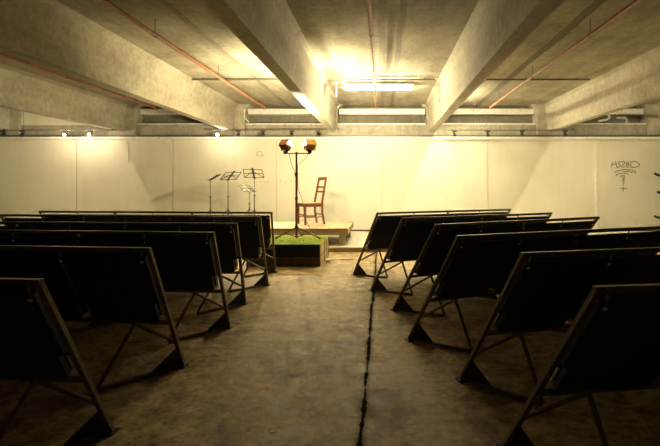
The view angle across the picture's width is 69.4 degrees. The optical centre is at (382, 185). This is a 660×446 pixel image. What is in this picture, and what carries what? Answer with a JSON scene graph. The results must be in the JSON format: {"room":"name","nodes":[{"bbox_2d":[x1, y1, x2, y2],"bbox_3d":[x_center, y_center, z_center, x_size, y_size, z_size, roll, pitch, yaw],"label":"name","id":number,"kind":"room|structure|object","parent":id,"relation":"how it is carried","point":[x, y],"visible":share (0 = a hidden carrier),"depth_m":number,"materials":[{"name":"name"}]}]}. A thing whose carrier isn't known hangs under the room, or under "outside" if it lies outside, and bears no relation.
{"room":"small theater","nodes":[
{"label":"small theater","id":0,"kind":"room"},
{"bbox_2d":[0,109,20,134],"bbox_3d":[-9.750,-1.685,12.440,0.960,0.850,0.420,0,0,0],"label":"pier","id":1,"kind":"object","parent":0,"point":[15,116],"visible":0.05,"depth_m":12.23,"materials":[{"name":"concrete"}]},
{"bbox_2d":[108,104,146,134],"bbox_3d":[-6.750,-1.685,12.440,0.960,0.850,0.420,0,0,0],"label":"pier","id":2,"kind":"object","parent":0,"point":[133,116],"visible":0.31,"depth_m":12.23,"materials":[{"name":"concrete"}]},
{"bbox_2d":[218,104,253,134],"bbox_3d":[-3.900,-1.685,12.440,0.960,0.850,0.420,0,0,0],"label":"pier","id":3,"kind":"object","parent":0,"point":[240,122],"visible":0.31,"depth_m":12.23,"materials":[{"name":"concrete"}]},
{"bbox_2d":[0,252,659,445],"bbox_3d":[-1.000,1.350,3.375,22.000,0.200,18.750,0,0,0],"label":"floor","id":4,"kind":"structure","parent":0,"point":[265,373],"depth_m":3.00,"materials":[{"name":"concrete"}]},
{"bbox_2d":[0,278,119,445],"bbox_3d":[-2.949,0.795,2.189,3.467,0.909,0.700,0,0,4],"label":"bench","id":5,"kind":"object","parent":4,"relation":"on","point":[37,346],"visible":1,"depth_m":1.98,"materials":[{"name":"metal"}]},
{"bbox_2d":[0,245,188,391],"bbox_3d":[-2.960,0.795,3.125,3.467,0.909,0.700,0,0,6],"label":"bench","id":6,"kind":"object","parent":4,"relation":"on","point":[123,289],"visible":0.83,"depth_m":2.81,"materials":[{"name":"metal"}]},
{"bbox_2d":[0,230,233,342],"bbox_3d":[-2.928,0.795,4.004,3.467,0.909,0.700,0,0,6],"label":"bench","id":7,"kind":"object","parent":4,"relation":"on","point":[184,264],"visible":0.58,"depth_m":3.67,"materials":[{"name":"metal"}]},
{"bbox_2d":[0,221,248,314],"bbox_3d":[-3.029,0.795,4.810,3.467,0.909,0.700,0,0,5],"label":"bench","id":8,"kind":"object","parent":4,"relation":"on","point":[225,237],"visible":0.41,"depth_m":4.48,"materials":[{"name":"metal"}]},
{"bbox_2d":[0,214,270,292],"bbox_3d":[-3.022,0.795,5.819,3.467,0.909,0.700,0,0,8],"label":"bench","id":9,"kind":"object","parent":4,"relation":"on","point":[249,234],"visible":0.37,"depth_m":5.51,"materials":[{"name":"metal"}]},
{"bbox_2d":[38,211,277,276],"bbox_3d":[-3.129,0.795,6.670,3.467,0.909,0.700,0,0,5],"label":"bench","id":10,"kind":"object","parent":4,"relation":"on","point":[267,229],"visible":0.31,"depth_m":6.36,"materials":[{"name":"metal"}]},
{"bbox_2d":[246,248,328,266],"bbox_3d":[-1.529,1.177,7.878,1.142,0.147,1.164,0,0,0],"label":"box","id":11,"kind":"object","parent":4,"relation":"on","point":[280,261],"visible":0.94,"depth_m":7.30,"materials":[{"name":"brown wood"}]},
{"bbox_2d":[260,237,328,256],"bbox_3d":[-1.529,1.006,7.880,1.142,0.193,1.160,0,0,0],"label":"box","id":12,"kind":"object","parent":11,"relation":"on","point":[280,250],"visible":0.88,"depth_m":7.30,"materials":[{"name":"black wood"}]},
{"bbox_2d":[270,235,328,244],"bbox_3d":[-1.531,0.895,7.879,1.153,0.029,1.172,0,0,0],"label":"mat","id":13,"kind":"object","parent":12,"relation":"on","point":[282,240],"visible":0.64,"depth_m":7.75,"materials":[{"name":"green plant"}]},
{"bbox_2d":[275,152,320,238],"bbox_3d":[-1.390,0.158,8.047,0.755,1.456,0.521,0,0,0],"label":"stand","id":14,"kind":"object","parent":13,"relation":"on","point":[296,227],"visible":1,"depth_m":7.86,"materials":[{"name":"black paint"}]},
{"bbox_2d":[278,139,293,152],"bbox_3d":[-1.609,-0.664,7.885,0.215,0.226,0.183,0,0,33],"label":"worklight","id":15,"kind":"object","parent":14,"relation":"on","point":[286,145],"visible":1,"depth_m":7.84,"materials":[{"name":"orange paint"}]},
{"bbox_2d":[302,139,316,152],"bbox_3d":[-1.208,-0.664,7.884,0.215,0.226,0.183,0,0,-33],"label":"worklight","id":16,"kind":"object","parent":14,"relation":"on","point":[309,145],"visible":1,"depth_m":7.84,"materials":[{"name":"yellow paint"}]},
{"bbox_2d":[297,153,326,249],"bbox_3d":[-1.154,0.352,7.915,0.517,1.789,0.140,0,0,0],"label":"cable","id":17,"kind":"object","parent":14,"relation":"hanging from","point":[308,153],"visible":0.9,"depth_m":7.88,"materials":[{"name":"brown rubber"}]},
{"bbox_2d":[351,209,510,277],"bbox_3d":[0.739,0.795,6.833,2.279,0.909,0.700,0,0,-26],"label":"bench","id":18,"kind":"object","parent":4,"relation":"on","point":[381,233],"visible":0.32,"depth_m":6.39,"materials":[{"name":"metal"}]},
{"bbox_2d":[368,212,551,295],"bbox_3d":[1.007,0.795,5.846,2.279,0.909,0.700,0,0,-27],"label":"bench","id":19,"kind":"object","parent":4,"relation":"on","point":[409,238],"visible":0.36,"depth_m":5.40,"materials":[{"name":"metal"}]},
{"bbox_2d":[271,231,651,246],"bbox_3d":[-1.000,1.208,10.575,22.000,0.083,3.150,0,0,0],"label":"platform","id":20,"kind":"object","parent":4,"relation":"on","point":[358,238],"visible":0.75,"depth_m":10.67,"materials":[{"name":"beige wood"}]},
{"bbox_2d":[270,222,353,244],"bbox_3d":[-2.627,0.998,10.075,3.947,0.335,1.746,0,0,0],"label":"stage","id":21,"kind":"object","parent":20,"relation":"on","point":[343,229],"visible":0.47,"depth_m":9.25,"materials":[{"name":"beige wood"}]},
{"bbox_2d":[206,174,219,214],"bbox_3d":[-3.665,0.279,10.264,0.414,1.094,0.478,0,0,-12],"label":"music stand","id":22,"kind":"object","parent":21,"relation":"on","point":[216,176],"visible":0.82,"depth_m":10.24,"materials":[{"name":"metal"}]},
{"bbox_2d":[220,171,240,214],"bbox_3d":[-3.325,0.247,10.357,0.536,1.159,0.414,0,0,32],"label":"music stand","id":23,"kind":"object","parent":21,"relation":"on","point":[233,171],"visible":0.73,"depth_m":10.32,"materials":[{"name":"metal"}]},
{"bbox_2d":[238,184,255,214],"bbox_3d":[-3.038,0.396,10.633,0.414,0.861,0.478,0,0,30],"label":"music stand","id":24,"kind":"object","parent":21,"relation":"on","point":[246,188],"visible":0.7,"depth_m":10.60,"materials":[{"name":"metal"}]},
{"bbox_2d":[243,168,263,214],"bbox_3d":[-2.755,0.219,10.107,0.478,1.215,0.414,0,0,-32],"label":"music stand","id":25,"kind":"object","parent":21,"relation":"on","point":[252,169],"visible":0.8,"depth_m":10.05,"materials":[{"name":"metal"}]},
{"bbox_2d":[298,177,326,224],"bbox_3d":[-1.537,0.320,10.303,0.559,1.020,0.460,0,0,-31],"label":"wooden chair","id":26,"kind":"object","parent":21,"relation":"on","point":[314,204],"visible":0.94,"depth_m":10.23,"materials":[{"name":"red wood"}]},
{"bbox_2d":[329,247,387,251],"bbox_3d":[-1.000,1.208,8.960,21.994,0.085,0.080,0,0,0],"label":"trim","id":27,"kind":"structure","parent":20,"relation":"attached to","point":[331,249],"depth_m":8.92,"materials":[{"name":"beige wood"}]},
{"bbox_2d":[390,216,599,316],"bbox_3d":[1.242,0.795,4.998,2.279,0.909,0.700,0,0,-28],"label":"bench","id":28,"kind":"object","parent":4,"relation":"on","point":[429,262],"visible":0.46,"depth_m":4.56,"materials":[{"name":"metal"}]},
{"bbox_2d":[404,226,659,352],"bbox_3d":[1.367,0.795,3.957,2.279,0.909,0.700,0,0,-22],"label":"bench","id":29,"kind":"object","parent":4,"relation":"on","point":[469,269],"visible":0.64,"depth_m":3.60,"materials":[{"name":"metal"}]},
{"bbox_2d":[455,247,659,405],"bbox_3d":[1.662,0.795,3.000,2.279,0.909,0.700,0,0,-14],"label":"bench","id":30,"kind":"object","parent":4,"relation":"on","point":[537,295],"visible":0.73,"depth_m":2.66,"materials":[{"name":"metal"}]},
{"bbox_2d":[496,283,659,445],"bbox_3d":[1.724,0.795,2.093,2.279,0.909,0.700,0,0,-8],"label":"bench","id":31,"kind":"object","parent":4,"relation":"on","point":[612,344],"visible":1,"depth_m":1.83,"materials":[{"name":"metal"}]},
{"bbox_2d":[0,140,659,229],"bbox_3d":[-1.000,0.025,12.220,22.000,2.450,0.140,0,0,0],"label":"wall","id":32,"kind":"structure","parent":0,"point":[365,178],"depth_m":12.15,"materials":[{"name":"white paint"}]},
{"bbox_2d":[0,137,659,139],"bbox_3d":[-1.000,-1.222,12.215,22.000,0.065,0.270,0,0,0],"label":"trim","id":33,"kind":"structure","parent":32,"relation":"attached to","point":[1,138],"depth_m":12.08,"materials":[{"name":"white paint"}]},
{"bbox_2d":[351,230,659,230],"bbox_3d":[-1.000,1.147,12.144,22.000,0.035,0.012,0,0,0],"label":"baseboard","id":34,"kind":"structure","parent":32,"relation":"attached to","point":[351,230],"depth_m":12.14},
{"bbox_2d":[595,143,597,228],"bbox_3d":[5.500,0.015,12.140,0.060,2.230,0.020,0,0,0],"label":"trim","id":35,"kind":"structure","parent":32,"relation":"attached to","point":[596,144],"depth_m":12.13,"materials":[{"name":"white paint"}]},
{"bbox_2d":[611,161,639,189],"bbox_3d":[6.256,-0.245,12.148,0.738,0.784,0.003,0,0,0],"label":"graffiti tag","id":36,"kind":"object","parent":32,"relation":"attached to","point":[615,161],"visible":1,"depth_m":12.15,"materials":[{"name":"black paint"}]},
{"bbox_2d":[0,0,659,106],"bbox_3d":[-1.000,-2.235,3.425,22.000,0.250,18.850,0,0,0],"label":"ceiling","id":37,"kind":"structure","parent":0,"point":[413,39],"depth_m":7.06,"materials":[{"name":"concrete"}]},
{"bbox_2d":[0,107,9,129],"bbox_3d":[-9.750,-1.760,3.125,0.380,0.700,18.250,0,0,0],"label":"beam","id":38,"kind":"structure","parent":37,"relation":"attached to","point":[4,112],"depth_m":12.07,"materials":[{"name":"concrete"}]},
{"bbox_2d":[0,112,116,130],"bbox_3d":[-8.050,-1.742,11.750,2.900,0.737,0.036,0,0,0],"label":"track","id":39,"kind":"object","parent":37,"relation":"hanging from","point":[23,112],"visible":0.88,"depth_m":11.73,"materials":[{"name":"grey metal"}]},
{"bbox_2d":[0,63,128,130],"bbox_3d":[-6.750,-1.760,3.125,0.380,0.700,18.250,0,0,0],"label":"beam","id":40,"kind":"structure","parent":37,"relation":"attached to","point":[20,90],"depth_m":9.63,"materials":[{"name":"concrete"}]},
{"bbox_2d":[0,53,155,109],"bbox_3d":[-5.520,-1.974,2.982,0.064,0.272,16.965,0,0,0],"label":"pipe","id":41,"kind":"object","parent":37,"relation":"hanging from","point":[1,54],"visible":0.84,"depth_m":8.29,"materials":[{"name":"orange metal"}]},
{"bbox_2d":[0,0,238,129],"bbox_3d":[-3.900,-1.760,3.125,0.380,0.700,18.250,0,0,0],"label":"beam","id":42,"kind":"structure","parent":37,"relation":"attached to","point":[47,33],"depth_m":6.34,"materials":[{"name":"concrete"}]},
{"bbox_2d":[99,0,265,109],"bbox_3d":[-2.860,-1.974,2.982,0.064,0.272,16.965,0,0,0],"label":"pipe","id":43,"kind":"object","parent":37,"relation":"hanging from","point":[154,34],"visible":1,"depth_m":6.28,"materials":[{"name":"orange metal"}]},
{"bbox_2d":[192,78,278,79],"bbox_3d":[-2.635,-2.087,9.250,2.170,0.047,0.040,0,0,0],"label":"conduit","id":44,"kind":"object","parent":37,"relation":"attached to","point":[202,78],"visible":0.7,"depth_m":9.23,"materials":[{"name":"grey metal"}]},
{"bbox_2d":[201,0,338,129],"bbox_3d":[-1.290,-1.760,3.125,0.380,0.700,18.250,0,0,0],"label":"beam","id":45,"kind":"structure","parent":37,"relation":"attached to","point":[269,29],"depth_m":5.67,"materials":[{"name":"concrete"}]},
{"bbox_2d":[211,129,339,130],"bbox_3d":[-2.650,-1.742,11.750,3.200,0.737,0.036,0,0,0],"label":"track","id":46,"kind":"object","parent":37,"relation":"hanging from","point":[215,129],"visible":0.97,"depth_m":11.73,"materials":[{"name":"grey metal"}]},
{"bbox_2d":[366,0,377,109],"bbox_3d":[-0.140,-1.974,2.982,0.064,0.272,16.965,0,0,0],"label":"pipe","id":47,"kind":"object","parent":37,"relation":"hanging from","point":[368,2],"visible":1,"depth_m":6.28,"materials":[{"name":"orange metal"}]},
{"bbox_2d":[343,82,413,89],"bbox_3d":[-0.070,-2.035,9.660,1.440,0.150,0.100,0,0,0],"label":"tube light","id":48,"kind":"object","parent":37,"relation":"attached to","point":[353,86],"visible":1,"depth_m":9.64,"materials":[{"name":"white plastic"}]},
{"bbox_2d":[328,78,434,79],"bbox_3d":[-0.010,-2.087,9.250,2.080,0.047,0.040,0,0,0],"label":"conduit","id":49,"kind":"object","parent":37,"relation":"attached to","point":[338,78],"visible":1,"depth_m":9.23,"materials":[{"name":"grey metal"}]},
{"bbox_2d":[425,0,562,130],"bbox_3d":[1.290,-1.760,3.125,0.380,0.700,18.250,0,0,0],"label":"beam","id":50,"kind":"structure","parent":37,"relation":"attached to","point":[494,29],"depth_m":5.68,"materials":[{"name":"concrete"}]},
{"bbox_2d":[447,129,576,130],"bbox_3d":[3.235,-1.742,11.750,3.230,0.737,0.036,0,0,0],"label":"track","id":51,"kind":"object","parent":37,"relation":"hanging from","point":[451,129],"visible":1,"depth_m":11.73,"materials":[{"name":"black metal"}]},
{"bbox_2d":[486,78,589,79],"bbox_3d":[2.805,-2.087,9.250,2.510,0.047,0.040,0,0,0],"label":"conduit","id":52,"kind":"object","parent":37,"relation":"attached to","point":[525,78],"visible":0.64,"depth_m":9.23,"materials":[{"name":"grey metal"}]},
{"bbox_2d":[489,0,641,109],"bbox_3d":[2.620,-1.974,2.982,0.064,0.272,16.965,0,0,0],"label":"pipe","id":53,"kind":"object","parent":37,"relation":"hanging from","point":[633,3],"visible":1,"depth_m":6.27,"materials":[{"name":"orange metal"}]},
{"bbox_2d":[544,45,659,129],"bbox_3d":[4.360,-1.760,3.125,0.380,0.700,18.250,0,0,0],"label":"beam","id":54,"kind":"structure","parent":37,"relation":"attached to","point":[636,81],"depth_m":8.82,"materials":[{"name":"concrete"}]},
{"bbox_2d":[655,103,659,130],"bbox_3d":[7.250,-1.760,3.125,0.380,0.700,18.250,0,0,0],"label":"beam","id":55,"kind":"structure","parent":37,"relation":"attached to","point":[658,104],"depth_m":12.19,"materials":[{"name":"concrete"}]},
{"bbox_2d":[21,111,646,134],"bbox_3d":[-1.000,-1.655,12.480,22.000,0.910,0.340,0,0,0],"label":"wall","id":56,"kind":"structure","parent":0,"point":[140,129],"depth_m":12.31,"materials":[{"name":"concrete"}]},
{"bbox_2d":[137,123,208,124],"bbox_3d":[-5.375,-1.610,12.360,2.050,0.060,0.060,0,0,0],"label":"pipe","id":57,"kind":"object","parent":56,"relation":"on","point":[137,123],"visible":0.85,"depth_m":12.34,"materials":[{"name":"grey metal"}]},
{"bbox_2d":[246,123,321,124],"bbox_3d":[-2.540,-1.610,12.360,2.160,0.060,0.060,0,0,0],"label":"pipe","id":58,"kind":"object","parent":56,"relation":"on","point":[246,123],"visible":0.77,"depth_m":12.34,"materials":[{"name":"grey metal"}]},
{"bbox_2d":[0,135,659,136],"bbox_3d":[-1.000,-1.288,12.280,22.000,0.065,0.140,0,0,0],"label":"trim","id":59,"kind":"structure","parent":56,"relation":"attached to","point":[0,135],"depth_m":12.21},
{"bbox_2d":[338,123,425,124],"bbox_3d":[-0.010,-1.610,12.360,2.300,0.060,0.060,0,0,0],"label":"pipe","id":60,"kind":"object","parent":56,"relation":"on","point":[338,123],"visible":0.99,"depth_m":12.34,"materials":[{"name":"grey metal"}]},
{"bbox_2d":[442,123,534,124],"bbox_3d":[2.720,-1.610,12.360,2.560,0.060,0.060,0,0,0],"label":"pipe","id":61,"kind":"object","parent":56,"relation":"on","point":[443,123],"visible":0.85,"depth_m":12.34,"materials":[{"name":"grey metal"}]},
{"bbox_2d":[575,123,645,124],"bbox_3d":[5.800,-1.610,12.360,2.160,0.060,0.060,0,0,0],"label":"pipe","id":62,"kind":"object","parent":56,"relation":"on","point":[579,123],"visible":0.76,"depth_m":12.34,"materials":[{"name":"grey metal"}]},
{"bbox_2d":[598,115,609,121],"bbox_3d":[5.806,-1.760,12.353,0.302,0.194,0.073,0,0,6],"label":"pipe bend","id":63,"kind":"object","parent":62,"relation":"attached to","point":[608,118],"visible":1,"depth_m":12.33,"materials":[{"name":"white paint"}]},
{"bbox_2d":[327,104,343,134],"bbox_3d":[-1.290,-1.685,12.440,0.540,0.850,0.420,0,0,0],"label":"pier","id":64,"kind":"object","parent":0,"point":[340,106],"visible":0.31,"depth_m":12.23,"materials":[{"name":"concrete"}]},
{"bbox_2d":[143,107,639,122],"bbox_3d":[-1.000,-1.795,12.750,22.000,0.630,0.200,0,0,0],"label":"wall","id":65,"kind":"structure","parent":0,"point":[146,118],"depth_m":12.65,"materials":[{"name":"concrete"}]},
{"bbox_2d":[140,109,180,114],"bbox_3d":[-5.325,-1.955,12.535,2.110,0.150,0.210,0,0,0],"label":"trim","id":66,"kind":"structure","parent":65,"relation":"attached to","point":[142,111],"depth_m":12.43,"materials":[{"name":"white paint"}]},
{"bbox_2d":[248,109,312,114],"bbox_3d":[-2.490,-1.955,12.535,2.080,0.150,0.210,0,0,0],"label":"trim","id":67,"kind":"structure","parent":65,"relation":"attached to","point":[250,111],"depth_m":12.43,"materials":[{"name":"white paint"}]},
{"bbox_2d":[339,109,424,114],"bbox_3d":[0.000,-1.955,12.535,2.260,0.150,0.210,0,0,0],"label":"trim","id":68,"kind":"structure","parent":65,"relation":"attached to","point":[341,111],"depth_m":12.43,"materials":[{"name":"white paint"}]},
{"bbox_2d":[452,109,533,114],"bbox_3d":[2.720,-1.955,12.535,2.540,0.150,0.210,0,0,0],"label":"trim","id":69,"kind":"structure","parent":65,"relation":"attached to","point":[458,111],"depth_m":12.43,"materials":[{"name":"white paint"}]},
{"bbox_2d":[616,117,627,122],"bbox_3d":[6.402,-1.728,12.600,0.305,0.235,0.070,0,0,0],"label":"pipe elbow","id":70,"kind":"object","parent":65,"relation":"attached to","point":[625,118],"visible":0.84,"depth_m":12.57,"materials":[{"name":"white paint"}]},
{"bbox_2d":[607,109,643,114],"bbox_3d":[5.805,-1.955,12.535,2.150,0.150,0.210,0,0,0],"label":"trim","id":71,"kind":"structure","parent":65,"relation":"attached to","point":[625,111],"depth_m":12.43,"materials":[{"name":"white paint"}]},
{"bbox_2d":[421,104,436,134],"bbox_3d":[1.290,-1.685,12.440,0.540,0.850,0.420,0,0,0],"label":"pier","id":72,"kind":"object","parent":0,"point":[423,106],"visible":0.31,"depth_m":12.23,"materials":[{"name":"concrete"}]},
{"bbox_2d":[528,104,563,134],"bbox_3d":[4.360,-1.685,12.440,0.960,0.850,0.420,0,0,0],"label":"pier","id":73,"kind":"object","parent":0,"point":[539,117],"visible":0.31,"depth_m":12.23,"materials":[{"name":"concrete"}]},
{"bbox_2d":[636,104,659,134],"bbox_3d":[7.250,-1.685,12.440,0.960,0.850,0.420,0,0,0],"label":"pier","id":74,"kind":"object","parent":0,"point":[650,116],"visible":0.57,"depth_m":12.23,"materials":[{"name":"concrete"}]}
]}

